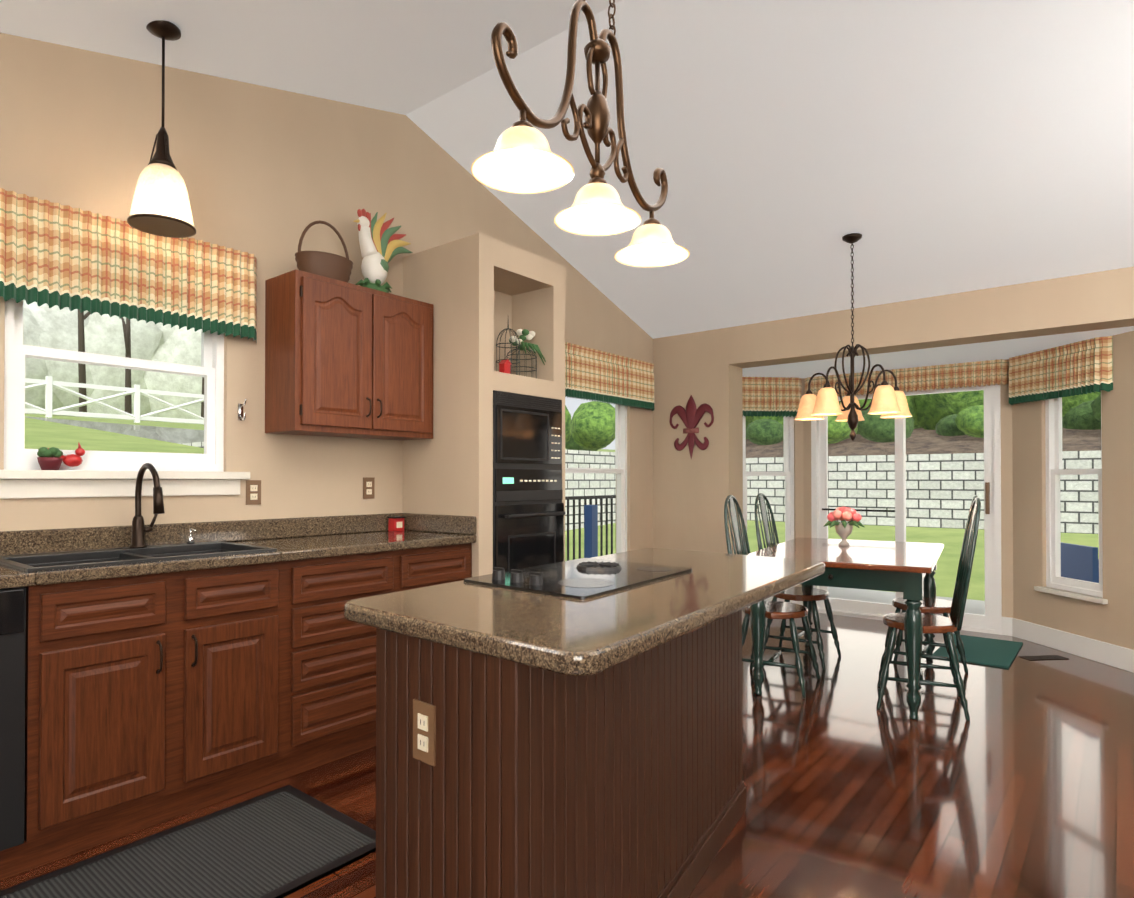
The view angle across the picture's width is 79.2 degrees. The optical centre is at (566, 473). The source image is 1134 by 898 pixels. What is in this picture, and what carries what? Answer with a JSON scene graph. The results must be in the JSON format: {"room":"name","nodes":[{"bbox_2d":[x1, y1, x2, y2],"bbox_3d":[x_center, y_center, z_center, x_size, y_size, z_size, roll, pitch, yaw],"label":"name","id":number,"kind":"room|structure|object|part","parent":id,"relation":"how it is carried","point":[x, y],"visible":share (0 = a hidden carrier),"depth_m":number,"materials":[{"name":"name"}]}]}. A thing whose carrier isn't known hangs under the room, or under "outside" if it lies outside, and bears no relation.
{"room":"kitchen","nodes":[
{"label":"kitchen","id":0,"kind":"room"},
{"bbox_2d":[0,33,652,550],"bbox_3d":[-1.680,-0.433,3.336,0.150,3.450,8.220,0,-1,39],"label":"wall","id":1,"kind":"structure","parent":0,"point":[268,175],"depth_m":3.41,"materials":[{"name":"paint"}]},
{"bbox_2d":[4,298,223,471],"bbox_3d":[-1.950,-0.486,3.001,0.090,0.950,0.840,0,-1,39],"label":"window","id":2,"kind":"structure","parent":1,"relation":"in","point":[19,456],"depth_m":2.94,"materials":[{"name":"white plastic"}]},
{"bbox_2d":[0,470,249,498],"bbox_3d":[-1.881,0.043,2.942,0.085,0.110,1.020,0,-1,39],"label":"window sill","id":3,"kind":"structure","parent":1,"relation":"attached to","point":[15,484],"depth_m":2.87,"materials":[{"name":"beige paint"}]},
{"bbox_2d":[37,442,84,469],"bbox_3d":[-2.024,-0.071,2.746,0.084,0.115,0.160,0,-1,39],"label":"figurine","id":4,"kind":"object","parent":3,"relation":"on","point":[52,458],"visible":1,"depth_m":2.71,"materials":[{"name":"red ceramic"}]},
{"bbox_2d":[0,188,256,342],"bbox_3d":[-1.858,-0.854,2.917,0.082,0.416,1.140,0,-1,39],"label":"valance","id":5,"kind":"object","parent":1,"relation":"attached to","point":[59,255],"visible":1,"depth_m":2.86,"materials":[{"name":"fabric"}]},
{"bbox_2d":[238,399,246,420],"bbox_3d":[-1.564,-0.307,3.311,0.058,0.106,0.024,0,-1,39],"label":"wall hook","id":6,"kind":"object","parent":1,"relation":"attached to","point":[240,412],"visible":0.98,"depth_m":3.32,"materials":[{"name":"silver metal"}]},
{"bbox_2d":[246,480,260,504],"bbox_3d":[-1.542,0.092,3.373,0.010,0.120,0.074,0,-1,39],"label":"outlet","id":7,"kind":"object","parent":1,"relation":"attached to","point":[253,492],"depth_m":3.37,"materials":[{"name":"brown plastic"}]},
{"bbox_2d":[265,269,432,440],"bbox_3d":[-1.115,-0.583,3.646,0.337,0.765,0.840,0,-1,39],"label":"upper cabinet","id":8,"kind":"object","parent":1,"relation":"attached to","point":[346,359],"visible":1,"depth_m":3.44,"materials":[{"name":"brown wood"}]},
{"bbox_2d":[295,220,352,282],"bbox_3d":[-1.244,-1.131,3.517,0.240,0.327,0.300,0,-1,39],"label":"basket","id":9,"kind":"object","parent":8,"relation":"on","point":[334,266],"depth_m":3.42,"materials":[{"name":"brown wicker"}]},
{"bbox_2d":[363,477,374,498],"bbox_3d":[-1.124,0.081,3.892,0.010,0.120,0.074,0,-1,39],"label":"outlet","id":10,"kind":"object","parent":1,"relation":"attached to","point":[368,482],"depth_m":3.89,"materials":[{"name":"brown plastic"}]},
{"bbox_2d":[565,404,626,552],"bbox_3d":[0.177,-0.010,5.637,0.090,1.757,1.000,0,-1,39],"label":"window","id":11,"kind":"structure","parent":1,"relation":"in","point":[620,470],"depth_m":5.98,"materials":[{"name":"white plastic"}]},
{"bbox_2d":[565,342,654,410],"bbox_3d":[0.351,-0.780,5.658,0.082,0.416,1.420,0,-1,39],"label":"window valance","id":12,"kind":"object","parent":1,"relation":"attached to","point":[598,375],"visible":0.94,"depth_m":5.58,"materials":[{"name":"fabric"}]},
{"bbox_2d":[387,516,405,531],"bbox_3d":[-0.985,0.290,3.957,0.065,0.082,0.080,0,-1,39],"label":"jar","id":13,"kind":"object","parent":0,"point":[396,523],"visible":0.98,"depth_m":3.94,"materials":[{"name":"red ceramic"}]},
{"bbox_2d":[0,613,1133,897],"bbox_3d":[1.091,1.341,1.698,6.500,0.127,9.470,0,-1,39],"label":"floor","id":14,"kind":"structure","parent":0,"point":[1018,783],"depth_m":2.83,"materials":[{"name":"brown wood"}]},
{"bbox_2d":[0,785,375,897],"bbox_3d":[-1.375,1.273,1.970,0.680,0.014,1.600,0,-1,39],"label":"kitchen mat","id":15,"kind":"object","parent":14,"relation":"on","point":[284,841],"visible":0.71,"depth_m":2.27,"materials":[{"name":"black rubber"}]},
{"bbox_2d":[0,463,475,879],"bbox_3d":[-1.741,0.619,2.612,0.648,1.332,3.231,0,-1,39],"label":"base cabinet","id":16,"kind":"object","parent":14,"relation":"on","point":[152,674],"visible":0.81,"depth_m":2.60,"materials":[{"name":"brown wood"}]},
{"bbox_2d":[0,587,25,850],"bbox_3d":[-2.143,0.765,2.125,0.614,0.810,0.610,0,-1,39],"label":"dishwasher","id":17,"kind":"object","parent":16,"relation":"in","point":[12,599],"depth_m":2.15,"materials":[{"name":"black metal"}]},
{"bbox_2d":[0,541,276,572],"bbox_3d":[-1.684,0.421,2.702,0.540,0.222,0.840,0,-1,39],"label":"sink","id":18,"kind":"object","parent":16,"relation":"in","point":[136,552],"depth_m":2.72,"materials":[{"name":"black"}]},
{"bbox_2d":[0,513,475,588],"bbox_3d":[-1.744,0.290,2.618,0.638,0.141,3.231,0,-1,39],"label":"countertop","id":19,"kind":"structure","parent":16,"relation":"on","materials":[{"name":"stone"}]},
{"bbox_2d":[129,463,196,547],"bbox_3d":[-1.671,0.134,2.909,0.267,0.356,0.258,0,-1,39],"label":"faucet","id":20,"kind":"object","parent":19,"relation":"on","point":[138,528],"depth_m":2.88,"materials":[{"name":"brown metal"}]},
{"bbox_2d":[403,233,564,576],"bbox_3d":[-0.494,0.004,4.164,0.648,2.590,0.736,0,-1,39],"label":"oven column","id":21,"kind":"structure","parent":14,"relation":"on","point":[478,291],"depth_m":3.85,"materials":[{"name":"paint"}]},
{"bbox_2d":[496,321,545,377],"bbox_3d":[-0.320,-0.748,4.093,0.230,0.370,0.392,0,-1,39],"label":"birdcage","id":22,"kind":"object","parent":21,"relation":"in","point":[505,365],"visible":0.92,"depth_m":4.10,"materials":[{"name":"grey metal"}]},
{"bbox_2d":[493,390,565,570],"bbox_3d":[-0.397,0.199,4.130,0.605,1.308,0.591,0,-1,39],"label":"appliance","id":23,"kind":"object","parent":21,"relation":"in","point":[529,513],"visible":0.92,"depth_m":3.94,"materials":[{"name":"black metal"}]},
{"bbox_2d":[376,624,745,897],"bbox_3d":[0.111,0.820,2.116,0.733,0.922,1.559,0,-1,39],"label":"kitchen island","id":24,"kind":"object","parent":14,"relation":"on","point":[569,729],"depth_m":1.54,"materials":[{"name":"brown wood"}]},
{"bbox_2d":[413,699,435,765],"bbox_3d":[-0.309,0.558,1.480,0.075,0.127,0.011,0,-1,39],"label":"outlet","id":25,"kind":"object","parent":24,"relation":"attached to","point":[424,710],"depth_m":1.47,"materials":[{"name":"brown"}]},
{"bbox_2d":[344,548,824,683],"bbox_3d":[0.195,0.335,2.082,0.909,0.042,1.662,0,-1,39],"label":"island countertop","id":26,"kind":"structure","parent":24,"relation":"on","point":[566,637],"depth_m":1.55,"materials":[{"name":"brown stone"}]},
{"bbox_2d":[460,551,711,599],"bbox_3d":[0.054,0.294,2.113,0.509,0.041,0.675,0,-1,39],"label":"cooktop","id":27,"kind":"object","parent":26,"relation":"in","point":[581,578],"depth_m":2.08,"materials":[{"name":"black glass"}]},
{"bbox_2d":[724,495,819,698],"bbox_3d":[1.264,0.718,4.276,0.519,1.168,0.448,0,-1,31],"label":"chair","id":28,"kind":"object","parent":14,"relation":"on","point":[791,612],"visible":0.75,"depth_m":4.26,"materials":[{"name":"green wood"}]},
{"bbox_3d":[1.294,0.845,4.262,0.389,0.040,0.415,0,-1,39],"label":"seat","id":29,"kind":"part","parent":28,"relation":"part of","materials":[{"name":"brown wood"}]},
{"bbox_2d":[755,493,840,669],"bbox_3d":[1.624,0.723,4.878,0.519,1.168,0.448,0,-1,35],"label":"chair","id":30,"kind":"object","parent":14,"relation":"on","point":[813,595],"visible":0.79,"depth_m":4.87,"materials":[{"name":"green wood"}]},
{"bbox_3d":[1.652,0.850,4.862,0.389,0.040,0.421,0,-1,39],"label":"seat","id":31,"kind":"part","parent":30,"relation":"part of","materials":[{"name":"brown wood"}]},
{"bbox_2d":[746,537,943,719],"bbox_3d":[1.832,0.895,4.424,1.000,0.813,1.560,0,-1,31],"label":"dining table","id":32,"kind":"object","parent":14,"relation":"on","point":[907,569],"visible":0.71,"depth_m":3.86,"materials":[{"name":"brown wood"}]},
{"bbox_2d":[824,507,864,545],"bbox_3d":[1.892,0.357,4.684,0.248,0.265,0.248,0,-1,39],"label":"flowers","id":33,"kind":"object","parent":32,"relation":"on","point":[843,528],"visible":1,"depth_m":4.64,"materials":[{"name":"pink plant"}]},
{"bbox_2d":[876,497,980,720],"bbox_3d":[2.028,0.715,3.863,0.519,1.168,0.448,0,-1,25],"label":"chair","id":34,"kind":"object","parent":14,"relation":"on","point":[938,624],"visible":0.96,"depth_m":3.76,"materials":[{"name":"green wood"}]},
{"bbox_3d":[1.996,0.841,3.871,0.391,0.040,0.410,0,-1,39],"label":"seat","id":35,"kind":"part","parent":34,"relation":"part of","materials":[{"name":"brown wood"}]},
{"bbox_2d":[892,495,977,673],"bbox_3d":[2.337,0.719,4.401,0.519,1.168,0.448,0,-1,35],"label":"chair","id":36,"kind":"object","parent":14,"relation":"on","point":[935,606],"visible":0.44,"depth_m":4.40,"materials":[{"name":"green wood"}]},
{"bbox_3d":[2.310,0.846,4.415,0.389,0.040,0.421,0,-1,39],"label":"seat","id":37,"kind":"part","parent":36,"relation":"part of","materials":[{"name":"brown wood"}]},
{"bbox_2d":[933,634,1022,667],"bbox_3d":[3.046,1.300,5.074,0.470,0.013,0.880,0,-1,39],"label":"door mat","id":38,"kind":"object","parent":14,"relation":"on","point":[991,652],"visible":0.77,"depth_m":5.02,"materials":[{"name":"teal fabric"}]},
{"bbox_2d":[1019,655,1068,659],"bbox_3d":[3.378,1.302,4.857,0.300,0.005,0.100,0,0,-6],"label":"floor vent","id":39,"kind":"object","parent":14,"relation":"in","point":[1048,657],"visible":0.98,"depth_m":4.85,"materials":[{"name":"brown metal"}]},
{"bbox_2d":[0,0,1133,338],"bbox_3d":[0.661,-1.787,1.192,6.500,1.020,8.100,0,-1,39],"label":"ceiling","id":40,"kind":"structure","parent":0,"point":[928,148],"depth_m":3.56,"materials":[{"name":"white paint"}]},
{"bbox_2d":[127,20,195,237],"bbox_3d":[-1.628,-1.394,2.763,0.240,0.806,0.240,0,-1,39],"label":"light","id":41,"kind":"object","parent":40,"relation":"hanging from","point":[160,205],"visible":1,"depth_m":2.72,"materials":[{"name":"white glass"}]},
{"bbox_2d":[471,0,689,266],"bbox_3d":[0.075,-1.265,1.704,0.211,1.288,0.841,0,-1,32],"label":"light","id":42,"kind":"object","parent":40,"relation":"hanging from","point":[521,158],"visible":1,"depth_m":1.66,"materials":[{"name":"brown metal"}]},
{"bbox_2d":[794,233,911,440],"bbox_3d":[1.804,-0.864,4.394,0.691,1.309,0.711,0,-1,39],"label":"dining chandelier","id":43,"kind":"object","parent":40,"relation":"hanging from","point":[888,401],"visible":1,"depth_m":4.33,"materials":[{"name":"brown metal"}]},
{"bbox_2d":[653,267,1133,553],"bbox_3d":[3.286,0.024,4.435,6.200,2.554,0.270,0,-1,39],"label":"wall","id":44,"kind":"structure","parent":0,"point":[690,494],"depth_m":5.62,"materials":[{"name":"paint"}]},
{"bbox_2d":[669,395,713,457],"bbox_3d":[1.089,-0.410,6.015,0.437,0.570,0.036,0,-1,39],"label":"wall decoration","id":45,"kind":"object","parent":44,"relation":"attached to","point":[691,415],"visible":0.98,"depth_m":6.00,"materials":[{"name":"red metal"}]},
{"bbox_2d":[1002,617,1133,672],"bbox_3d":[3.666,1.230,4.748,1.110,0.148,1.069,0,-1,39],"label":"baseboard","id":46,"kind":"structure","parent":44,"relation":"attached to","point":[1116,656],"depth_m":4.95,"materials":[{"name":"white wood"}]},
{"bbox_2d":[742,326,1133,377],"bbox_3d":[2.755,-0.987,5.752,3.970,0.120,1.100,0,-1,39],"label":"ceiling","id":47,"kind":"structure","parent":0,"point":[991,350],"depth_m":5.44,"materials":[{"name":"white paint"}]},
{"bbox_2d":[794,331,1133,649],"bbox_3d":[2.711,0.192,5.655,3.942,2.240,1.250,0,-1,39],"label":"wall","id":48,"kind":"structure","parent":0,"point":[1023,514],"depth_m":5.25,"materials":[{"name":"paint"}]},
{"bbox_2d":[743,415,793,549],"bbox_3d":[1.924,0.014,6.651,0.540,1.727,0.090,0,0,-6],"label":"bay window","id":49,"kind":"structure","parent":48,"relation":"in","point":[788,437],"depth_m":6.63,"materials":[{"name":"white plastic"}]},
{"bbox_2d":[742,377,801,416],"bbox_3d":[1.632,-0.728,6.499,1.275,0.376,0.082,0,0,-6],"label":"valance","id":50,"kind":"object","parent":48,"relation":"attached to","point":[771,396],"visible":0.42,"depth_m":6.51,"materials":[{"name":"fabric"}]},
{"bbox_2d":[765,597,802,604],"bbox_3d":[1.952,1.243,6.269,0.252,0.148,0.932,0,-1,39],"label":"baseboard","id":51,"kind":"structure","parent":48,"relation":"attached to","point":[768,599],"depth_m":6.57,"materials":[{"name":"white wood"}]},
{"bbox_2d":[811,384,1001,634],"bbox_3d":[2.969,0.251,6.111,1.540,2.130,0.155,0,-1,39],"label":"sliding glass door","id":52,"kind":"structure","parent":48,"relation":"in","point":[989,621],"depth_m":5.96,"materials":[{"name":"white plastic"}]},
{"bbox_2d":[805,359,1008,396],"bbox_3d":[2.910,-0.817,6.047,1.660,0.206,0.082,0,-1,39],"label":"valance","id":53,"kind":"object","parent":48,"relation":"attached to","point":[974,374],"visible":0.67,"depth_m":5.84,"materials":[{"name":"fabric"}]},
{"bbox_2d":[1001,617,1008,624],"bbox_3d":[3.569,1.237,5.555,0.081,0.148,0.014,0,-1,39],"label":"baseboard","id":54,"kind":"structure","parent":48,"relation":"attached to","point":[1003,619],"depth_m":5.57,"materials":[{"name":"white wood"}]},
{"bbox_2d":[1009,336,1112,404],"bbox_3d":[3.604,-0.740,5.081,0.082,0.376,0.900,0,0,-6],"label":"valance","id":55,"kind":"object","parent":48,"relation":"attached to","point":[1079,368],"visible":0.96,"depth_m":4.96,"materials":[{"name":"fabric"}]},
{"bbox_2d":[1034,586,1107,603],"bbox_3d":[2.796,0.885,5.778,2.815,0.032,0.627,0,-1,39],"label":"sill","id":56,"kind":"structure","parent":48,"relation":"attached to","point":[1094,599],"depth_m":4.93,"materials":[{"name":"beige paint"}]},
{"bbox_2d":[1045,397,1102,597],"bbox_3d":[3.739,-0.001,4.998,0.090,1.727,0.520,0,0,-6],"label":"bay window","id":57,"kind":"structure","parent":48,"relation":"in","point":[1053,447],"depth_m":5.19,"materials":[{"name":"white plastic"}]},
{"label":"outside","id":58,"kind":"structure","parent":0,"visible":0},
{"bbox_2d":[25,414,1100,614],"bbox_3d":[-9.544,-2.730,17.384,110.000,8.814,75.000,0,-1,39],"label":"ground","id":59,"kind":"structure","parent":58,"point":[43,433],"depth_m":13.34,"materials":[{"name":"green plant"}]},
{"bbox_2d":[25,376,203,429],"bbox_3d":[-14.242,-2.191,22.706,0.140,1.500,14.540,0,-1,39],"label":"fence","id":60,"kind":"object","parent":59,"relation":"on","point":[48,383],"visible":0.4,"depth_m":22.08,"materials":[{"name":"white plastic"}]},
{"bbox_2d":[23,300,1100,450],"bbox_3d":[2.867,-6.707,18.428,87.345,14.442,47.273,0,-1,39],"label":"trees","id":61,"kind":"object","parent":59,"relation":"on","point":[589,426],"visible":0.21,"depth_m":35.64,"materials":[{"name":"green plant"}]},
{"bbox_2d":[565,495,615,560],"bbox_3d":[0.052,0.838,7.053,0.330,1.288,4.050,0,-1,39],"label":"railing","id":62,"kind":"object","parent":59,"relation":"on","point":[590,530],"visible":0.08,"depth_m":7.22,"materials":[{"name":"black metal"}]},
{"bbox_2d":[180,442,1100,533],"bbox_3d":[13.677,0.473,3.142,56.000,2.267,11.000,0,-1,39],"label":"wall","id":63,"kind":"structure","parent":59,"relation":"on","point":[942,490],"depth_m":14.88,"materials":[{"name":"white brick"}]},
{"bbox_2d":[1061,542,1098,582],"bbox_3d":[4.330,0.962,5.531,0.504,0.781,0.501,0,0,4],"label":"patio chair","id":64,"kind":"object","parent":59,"relation":"on","point":[1079,562],"visible":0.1,"depth_m":5.45,"materials":[{"name":"blue"}]}
]}

